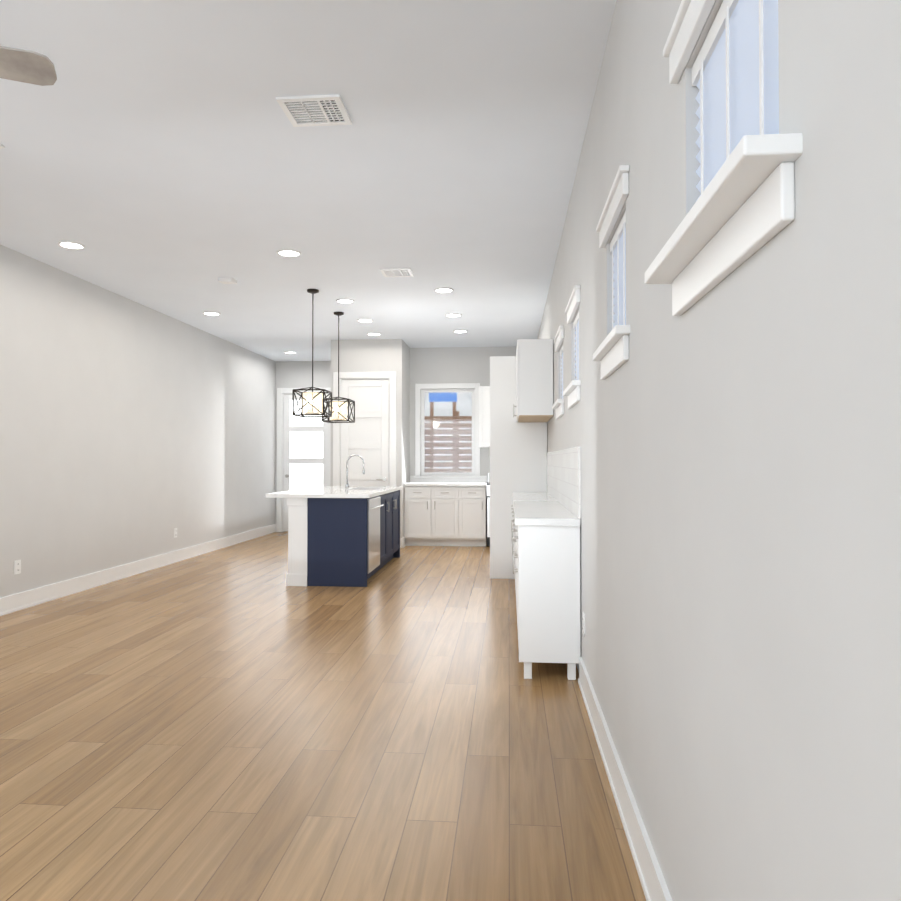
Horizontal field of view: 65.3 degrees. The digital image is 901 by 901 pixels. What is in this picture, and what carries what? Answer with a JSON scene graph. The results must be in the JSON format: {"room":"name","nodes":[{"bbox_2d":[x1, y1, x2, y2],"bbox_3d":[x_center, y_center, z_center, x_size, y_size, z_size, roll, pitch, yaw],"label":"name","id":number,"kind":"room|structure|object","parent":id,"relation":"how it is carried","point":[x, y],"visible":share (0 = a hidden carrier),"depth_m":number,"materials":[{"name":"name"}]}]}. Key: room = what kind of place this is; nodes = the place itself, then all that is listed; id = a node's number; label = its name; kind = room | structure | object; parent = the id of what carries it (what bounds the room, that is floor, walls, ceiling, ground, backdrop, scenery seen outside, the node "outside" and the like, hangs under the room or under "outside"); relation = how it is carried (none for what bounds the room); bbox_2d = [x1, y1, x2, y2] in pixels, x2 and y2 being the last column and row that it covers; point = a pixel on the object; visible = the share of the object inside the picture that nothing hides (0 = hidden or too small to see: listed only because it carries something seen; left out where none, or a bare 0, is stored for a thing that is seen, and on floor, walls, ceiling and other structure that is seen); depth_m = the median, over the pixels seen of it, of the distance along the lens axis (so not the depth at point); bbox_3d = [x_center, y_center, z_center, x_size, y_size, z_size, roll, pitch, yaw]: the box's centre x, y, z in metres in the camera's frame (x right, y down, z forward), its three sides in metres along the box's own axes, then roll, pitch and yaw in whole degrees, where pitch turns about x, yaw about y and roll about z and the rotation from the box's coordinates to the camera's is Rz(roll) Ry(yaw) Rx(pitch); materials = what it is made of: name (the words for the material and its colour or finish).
{"room":"open-plan living room","nodes":[
{"label":"open-plan living room","id":0,"kind":"room"},
{"bbox_2d":[0,245,275,597],"bbox_3d":[-3.463,-0.126,8.579,0.120,3.000,7.679,0,-1,5],"label":"wall","id":1,"kind":"structure","parent":0,"point":[131,431],"depth_m":7.31,"materials":[{"name":"beige paint"}]},
{"bbox_2d":[14,560,20,574],"bbox_3d":[-3.620,0.975,5.886,0.010,0.115,0.075,0,-1,5],"label":"electrical outlet","id":2,"kind":"object","parent":1,"relation":"attached to","point":[17,566],"visible":1,"depth_m":5.88,"materials":[{"name":"white plastic"}]},
{"bbox_2d":[0,524,275,615],"bbox_3d":[-3.393,1.304,8.552,0.022,0.140,7.680,0,-1,5],"label":"baseboard","id":3,"kind":"structure","parent":1,"relation":"attached to","point":[25,599],"depth_m":7.29,"materials":[{"name":"white wood"}]},
{"bbox_2d":[275,361,330,523],"bbox_3d":[-2.319,-0.071,12.396,1.770,3.000,0.120,0,-1,5],"label":"wall","id":4,"kind":"structure","parent":0,"point":[293,374],"depth_m":12.38,"materials":[{"name":"beige paint"}]},
{"bbox_2d":[276,388,330,531],"bbox_3d":[-2.534,0.164,12.401,1.040,2.530,0.140,0,-1,5],"label":"door frame","id":5,"kind":"structure","parent":4,"relation":"attached to","point":[281,392],"depth_m":12.37,"materials":[{"name":"white wood"}]},
{"bbox_2d":[283,394,328,530],"bbox_3d":[-2.538,0.214,12.361,0.822,2.413,0.099,0,-1,5],"label":"front door","id":6,"kind":"structure","parent":4,"relation":"in","point":[305,452],"depth_m":12.38,"materials":[{"name":"white"}]},
{"bbox_2d":[0,0,615,361],"bbox_3d":[-4.009,-1.730,5.526,10.300,0.120,14.900,0,-1,5],"label":"ceiling","id":7,"kind":"structure","parent":0,"point":[166,157],"depth_m":4.09,"materials":[{"name":"white paint"}]},
{"bbox_2d":[0,46,56,85],"bbox_3d":[-1.915,-1.230,2.088,1.266,0.979,1.249,0,-1,5],"label":"ceiling fan","id":8,"kind":"object","parent":7,"relation":"hanging from","point":[27,66],"visible":1,"depth_m":2.24,"materials":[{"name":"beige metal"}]},
{"bbox_2d":[57,241,84,248],"bbox_3d":[-3.072,-1.662,5.698,0.200,0.012,0.200,0,-1,5],"label":"recessed light","id":9,"kind":"object","parent":7,"relation":"in","point":[70,244],"visible":0.98,"depth_m":5.68,"materials":[{"name":"white"}]},
{"bbox_2d":[203,311,219,315],"bbox_3d":[-2.832,-1.623,8.347,0.200,0.012,0.200,0,-1,5],"label":"recessed light","id":10,"kind":"object","parent":7,"relation":"in","point":[211,313],"visible":0.98,"depth_m":8.34,"materials":[{"name":"white plastic"}]},
{"bbox_2d":[218,277,236,283],"bbox_3d":[-2.149,-1.634,6.785,0.140,0.036,0.120,0,-1,5],"label":"smoke detector","id":11,"kind":"object","parent":7,"relation":"attached to","point":[231,280],"visible":1,"depth_m":6.75,"materials":[{"name":"white plastic"}]},
{"bbox_2d":[277,249,300,256],"bbox_3d":[-1.358,-1.658,5.917,0.200,0.012,0.200,0,-1,5],"label":"recessed light","id":12,"kind":"object","parent":7,"relation":"in","point":[288,252],"visible":1,"depth_m":5.91,"materials":[{"name":"white"}]},
{"bbox_2d":[292,289,331,416],"bbox_3d":[-1.411,-0.997,7.206,0.325,1.296,0.325,0,-1,5],"label":"pendant light","id":13,"kind":"object","parent":7,"relation":"hanging from","point":[312,403],"visible":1,"depth_m":7.18,"materials":[{"name":"brown metal"}]},
{"bbox_2d":[276,94,351,126],"bbox_3d":[-0.674,-1.693,3.512,0.310,0.012,0.280,0,-1,5],"label":"ceiling vent","id":14,"kind":"object","parent":7,"relation":"in","point":[316,110],"visible":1,"depth_m":3.50,"materials":[{"name":"white metal"}]},
{"bbox_2d":[322,312,354,422],"bbox_3d":[-1.320,-0.981,8.302,0.325,1.296,0.325,0,-1,5],"label":"pendant light","id":15,"kind":"object","parent":7,"relation":"hanging from","point":[337,410],"visible":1,"depth_m":8.28,"materials":[{"name":"brown metal"}]},
{"bbox_2d":[336,299,354,302],"bbox_3d":[-1.150,-1.633,7.696,0.200,0.012,0.200,0,-1,5],"label":"recessed light","id":16,"kind":"object","parent":7,"relation":"in","point":[345,300],"visible":1,"depth_m":7.69,"materials":[{"name":"white"}]},
{"bbox_2d":[357,319,372,321],"bbox_3d":[-1.062,-1.617,8.762,0.200,0.012,0.200,0,-1,5],"label":"recessed light","id":17,"kind":"object","parent":7,"relation":"in","point":[365,320],"visible":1,"depth_m":8.75,"materials":[{"name":"white"}]},
{"bbox_2d":[367,333,380,335],"bbox_3d":[-1.054,-1.604,9.704,0.200,0.012,0.200,0,-1,5],"label":"recessed light","id":18,"kind":"object","parent":7,"relation":"in","point":[374,334],"visible":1,"depth_m":9.72,"materials":[{"name":"white"}]},
{"bbox_2d":[380,268,413,276],"bbox_3d":[-0.494,-1.649,6.528,0.280,0.012,0.260,0,-1,5],"label":"ceiling vent","id":19,"kind":"object","parent":7,"relation":"in","point":[396,272],"visible":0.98,"depth_m":6.50,"materials":[{"name":"white metal"}]},
{"bbox_2d":[434,287,453,292],"bbox_3d":[-0.067,-1.640,7.205,0.200,0.012,0.200,0,-1,5],"label":"recessed light","id":20,"kind":"object","parent":7,"relation":"in","point":[443,290],"visible":0.96,"depth_m":7.21,"materials":[{"name":"white"}]},
{"bbox_2d":[445,313,461,316],"bbox_3d":[0.035,-1.622,8.440,0.200,0.012,0.200,0,-1,5],"label":"recessed light","id":21,"kind":"object","parent":7,"relation":"in","point":[453,315],"visible":0.98,"depth_m":8.43,"materials":[{"name":"white plastic"}]},
{"bbox_2d":[453,330,467,332],"bbox_3d":[0.133,-1.607,9.496,0.200,0.012,0.200,0,-1,5],"label":"recessed light","id":22,"kind":"object","parent":7,"relation":"in","point":[460,331],"visible":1,"depth_m":9.50,"materials":[{"name":"white"}]},
{"bbox_2d":[0,531,645,900],"bbox_3d":[-4.009,1.379,5.481,10.300,0.100,14.900,0,-1,5],"label":"floor","id":23,"kind":"structure","parent":0,"point":[241,721],"depth_m":3.09,"materials":[{"name":"brown wood"}]},
{"bbox_2d":[286,490,399,586],"bbox_3d":[-1.118,0.927,8.057,0.867,0.880,2.148,0,-1,5],"label":"kitchen island","id":24,"kind":"object","parent":23,"relation":"on","point":[346,535],"depth_m":7.01,"materials":[{"name":"blue wood"}]},
{"bbox_2d":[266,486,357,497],"bbox_3d":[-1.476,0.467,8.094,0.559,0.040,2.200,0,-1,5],"label":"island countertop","id":25,"kind":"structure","parent":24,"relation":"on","point":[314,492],"depth_m":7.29,"materials":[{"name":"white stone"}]},
{"bbox_2d":[322,486,401,497],"bbox_3d":[-0.953,0.467,8.050,0.490,0.040,2.200,0,-1,5],"label":"island countertop","id":26,"kind":"structure","parent":24,"relation":"on","point":[363,491],"depth_m":7.41,"materials":[{"name":"white stone"}]},
{"bbox_2d":[346,454,364,489],"bbox_3d":[-1.141,0.252,8.453,0.240,0.400,0.118,0,-1,5],"label":"faucet","id":27,"kind":"object","parent":26,"relation":"on","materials":[{"name":"silver metal"}]},
{"bbox_2d":[404,476,486,545],"bbox_3d":[-0.059,0.892,10.511,1.195,1.020,0.626,0,-1,5],"label":"base cabinet","id":28,"kind":"object","parent":23,"relation":"on","point":[445,511],"visible":0.98,"depth_m":10.24,"materials":[{"name":"white wood"}]},
{"bbox_2d":[487,473,489,545],"bbox_3d":[0.899,0.860,10.384,0.715,1.040,0.711,0,-1,5],"label":"range oven","id":29,"kind":"object","parent":23,"relation":"on","point":[488,513],"visible":0.02,"depth_m":10.12,"materials":[{"name":"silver metal"}]},
{"bbox_2d":[511,508,514,573],"bbox_3d":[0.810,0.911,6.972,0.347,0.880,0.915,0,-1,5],"label":"base cabinet","id":30,"kind":"object","parent":23,"relation":"on","point":[512,520],"depth_m":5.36,"materials":[{"name":"white wood"}]},
{"bbox_2d":[489,356,546,578],"bbox_3d":[0.733,0.183,7.788,0.635,2.360,0.672,0,-1,5],"label":"panel","id":31,"kind":"object","parent":23,"relation":"on","point":[518,455],"visible":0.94,"depth_m":7.46,"materials":[{"name":"white paint"}]},
{"bbox_2d":[515,528,580,679],"bbox_3d":[0.601,0.875,4.464,0.349,0.880,0.927,0,-1,5],"label":"base cabinet","id":32,"kind":"object","parent":23,"relation":"on","point":[546,551],"depth_m":4.00,"materials":[{"name":"white wood"}]},
{"bbox_2d":[511,492,580,527],"bbox_3d":[0.694,0.433,5.714,0.369,0.040,3.456,0,-1,5],"label":"countertop","id":33,"kind":"structure","parent":32,"relation":"on","point":[532,509],"depth_m":4.48,"materials":[{"name":"white stone"}]},
{"bbox_2d":[330,339,402,537],"bbox_3d":[-1.212,-0.103,10.197,1.040,3.000,0.120,0,-1,5],"label":"wall","id":34,"kind":"structure","parent":0,"point":[375,355],"depth_m":10.15,"materials":[{"name":"beige paint"}]},
{"bbox_2d":[333,372,395,485],"bbox_3d":[-1.233,0.132,10.186,0.920,2.530,0.140,0,-1,5],"label":"door frame","id":35,"kind":"structure","parent":34,"relation":"attached to","point":[391,376],"depth_m":10.13,"materials":[{"name":"white wood"}]},
{"bbox_2d":[341,379,388,485],"bbox_3d":[-1.236,0.182,10.143,0.702,2.413,0.094,0,-1,5],"label":"pantry door","id":36,"kind":"structure","parent":34,"relation":"in","point":[365,435],"depth_m":10.16,"materials":[{"name":"white wood"}]},
{"bbox_2d":[403,341,409,536],"bbox_3d":[-0.721,-0.097,10.558,0.120,3.000,0.680,0,-1,5],"label":"wall","id":37,"kind":"structure","parent":0,"point":[406,413],"depth_m":10.56,"materials":[{"name":"beige paint"}]},
{"bbox_2d":[402,537,404,547],"bbox_3d":[-0.680,1.327,10.163,0.022,0.140,0.180,0,-1,5],"label":"baseboard","id":38,"kind":"structure","parent":37,"relation":"attached to","point":[403,542],"depth_m":10.14,"materials":[{"name":"white wood"}]},
{"bbox_2d":[410,346,516,482],"bbox_3d":[0.339,-0.093,10.872,2.180,3.000,0.120,0,-1,5],"label":"wall","id":39,"kind":"structure","parent":0,"point":[437,365],"depth_m":10.86,"materials":[{"name":"beige paint"}]},
{"bbox_2d":[414,383,480,477],"bbox_3d":[-0.043,-0.268,10.866,1.040,1.530,0.160,0,-1,5],"label":"kitchen window","id":40,"kind":"structure","parent":39,"relation":"in","point":[423,420],"depth_m":10.87,"materials":[{"name":"white"}]},
{"bbox_2d":[478,386,489,447],"bbox_3d":[0.851,-0.502,10.576,0.850,0.910,0.386,0,-1,5],"label":"upper cabinet","id":41,"kind":"object","parent":39,"relation":"attached to","point":[483,416],"visible":0.12,"depth_m":10.45,"materials":[{"name":"white wood"}]},
{"bbox_2d":[537,0,900,900],"bbox_3d":[0.894,-0.176,5.097,0.120,3.000,14.900,0,-1,5],"label":"wall","id":42,"kind":"structure","parent":0,"point":[735,436],"depth_m":1.18,"materials":[{"name":"beige paint"}]},
{"bbox_2d":[513,339,552,421],"bbox_3d":[0.799,-0.657,6.935,0.360,0.705,1.035,0,-1,5],"label":"upper cabinet","id":43,"kind":"object","parent":42,"relation":"attached to","point":[534,380],"visible":1,"depth_m":6.42,"materials":[{"name":"white wood"}]},
{"bbox_2d":[552,326,563,418],"bbox_3d":[0.877,-0.595,5.566,0.110,0.660,0.690,0,-1,5],"label":"window","id":44,"kind":"structure","parent":42,"relation":"in","point":[558,405],"depth_m":5.41,"materials":[{"name":"white"}]},
{"bbox_2d":[560,346,562,398],"bbox_3d":[0.903,-0.605,5.564,0.047,0.442,0.508,0,-1,5],"label":"window blind","id":45,"kind":"object","parent":44,"relation":"attached to","point":[561,355],"visible":0.23,"depth_m":5.72,"materials":[{"name":"white plastic"}]},
{"bbox_2d":[547,447,580,517],"bbox_3d":[0.879,0.207,5.717,0.011,0.409,3.425,0,-1,5],"label":"tile backsplash","id":46,"kind":"structure","parent":42,"relation":"attached to","point":[563,477],"depth_m":4.87,"materials":[{"name":"white tile"}]},
{"bbox_2d":[563,285,580,408],"bbox_3d":[0.777,-0.612,4.360,0.110,0.660,0.690,0,-1,5],"label":"window","id":47,"kind":"structure","parent":42,"relation":"in","point":[571,391],"depth_m":4.22,"materials":[{"name":"white"}]},
{"bbox_2d":[573,311,578,379],"bbox_3d":[0.803,-0.622,4.358,0.047,0.442,0.508,0,-1,5],"label":"window blind","id":48,"kind":"object","parent":47,"relation":"attached to","point":[576,337],"visible":0.38,"depth_m":4.44,"materials":[{"name":"white"}]},
{"bbox_2d":[582,612,584,635],"bbox_3d":[0.726,0.946,3.840,0.010,0.115,0.075,0,-1,5],"label":"electrical outlet","id":49,"kind":"object","parent":42,"relation":"attached to","point":[583,620],"visible":1,"depth_m":3.82,"materials":[{"name":"white plastic"}]},
{"bbox_2d":[593,165,629,379],"bbox_3d":[0.640,-0.636,2.706,0.110,0.660,0.650,0,-1,5],"label":"window","id":50,"kind":"structure","parent":42,"relation":"in","point":[611,353],"depth_m":2.58,"materials":[{"name":"white wood"}]},
{"bbox_2d":[610,210,625,328],"bbox_3d":[0.666,-0.646,2.704,0.047,0.442,0.468,0,-1,5],"label":"window blind","id":51,"kind":"object","parent":50,"relation":"attached to","point":[618,246],"visible":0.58,"depth_m":2.72,"materials":[{"name":"white"}]},
{"bbox_2d":[578,657,671,900],"bbox_3d":[0.754,1.242,4.245,0.022,0.140,12.980,0,-1,5],"label":"baseboard","id":52,"kind":"structure","parent":42,"relation":"attached to","point":[652,881],"depth_m":2.39,"materials":[{"name":"white wood"}]},
{"bbox_2d":[645,0,802,315],"bbox_3d":[0.513,-0.655,1.352,0.140,0.660,0.730,0,-1,5],"label":"window","id":53,"kind":"structure","parent":42,"relation":"in","point":[741,211],"depth_m":1.22,"materials":[{"name":"white wood"}]},
{"bbox_2d":[692,0,778,200],"bbox_3d":[0.554,-0.666,1.349,0.047,0.442,0.548,0,-1,5],"label":"window blind","id":54,"kind":"object","parent":53,"relation":"attached to","point":[735,74],"visible":0.65,"depth_m":1.34,"materials":[{"name":"white fabric"}]},
{"label":"outside","id":55,"kind":"structure","parent":0,"visible":0},
{"bbox_3d":[0.269,1.629,21.380,15.000,0.100,17.300,0,-1,5],"label":"ground","id":56,"kind":"structure","parent":55,"visible":0},
{"bbox_2d":[429,393,456,468],"bbox_3d":[-0.170,0.058,16.105,0.640,2.850,0.070,0,-1,5],"label":"sign","id":57,"kind":"object","parent":56,"relation":"on","point":[433,398],"depth_m":16.09,"materials":[{"name":"blue"}]},
{"bbox_2d":[425,411,471,471],"bbox_3d":[0.115,0.345,13.493,10.000,2.200,0.120,0,-1,5],"label":"fence","id":58,"kind":"object","parent":56,"relation":"on","point":[456,452],"depth_m":13.46,"materials":[{"name":"brown wood"}]}
]}

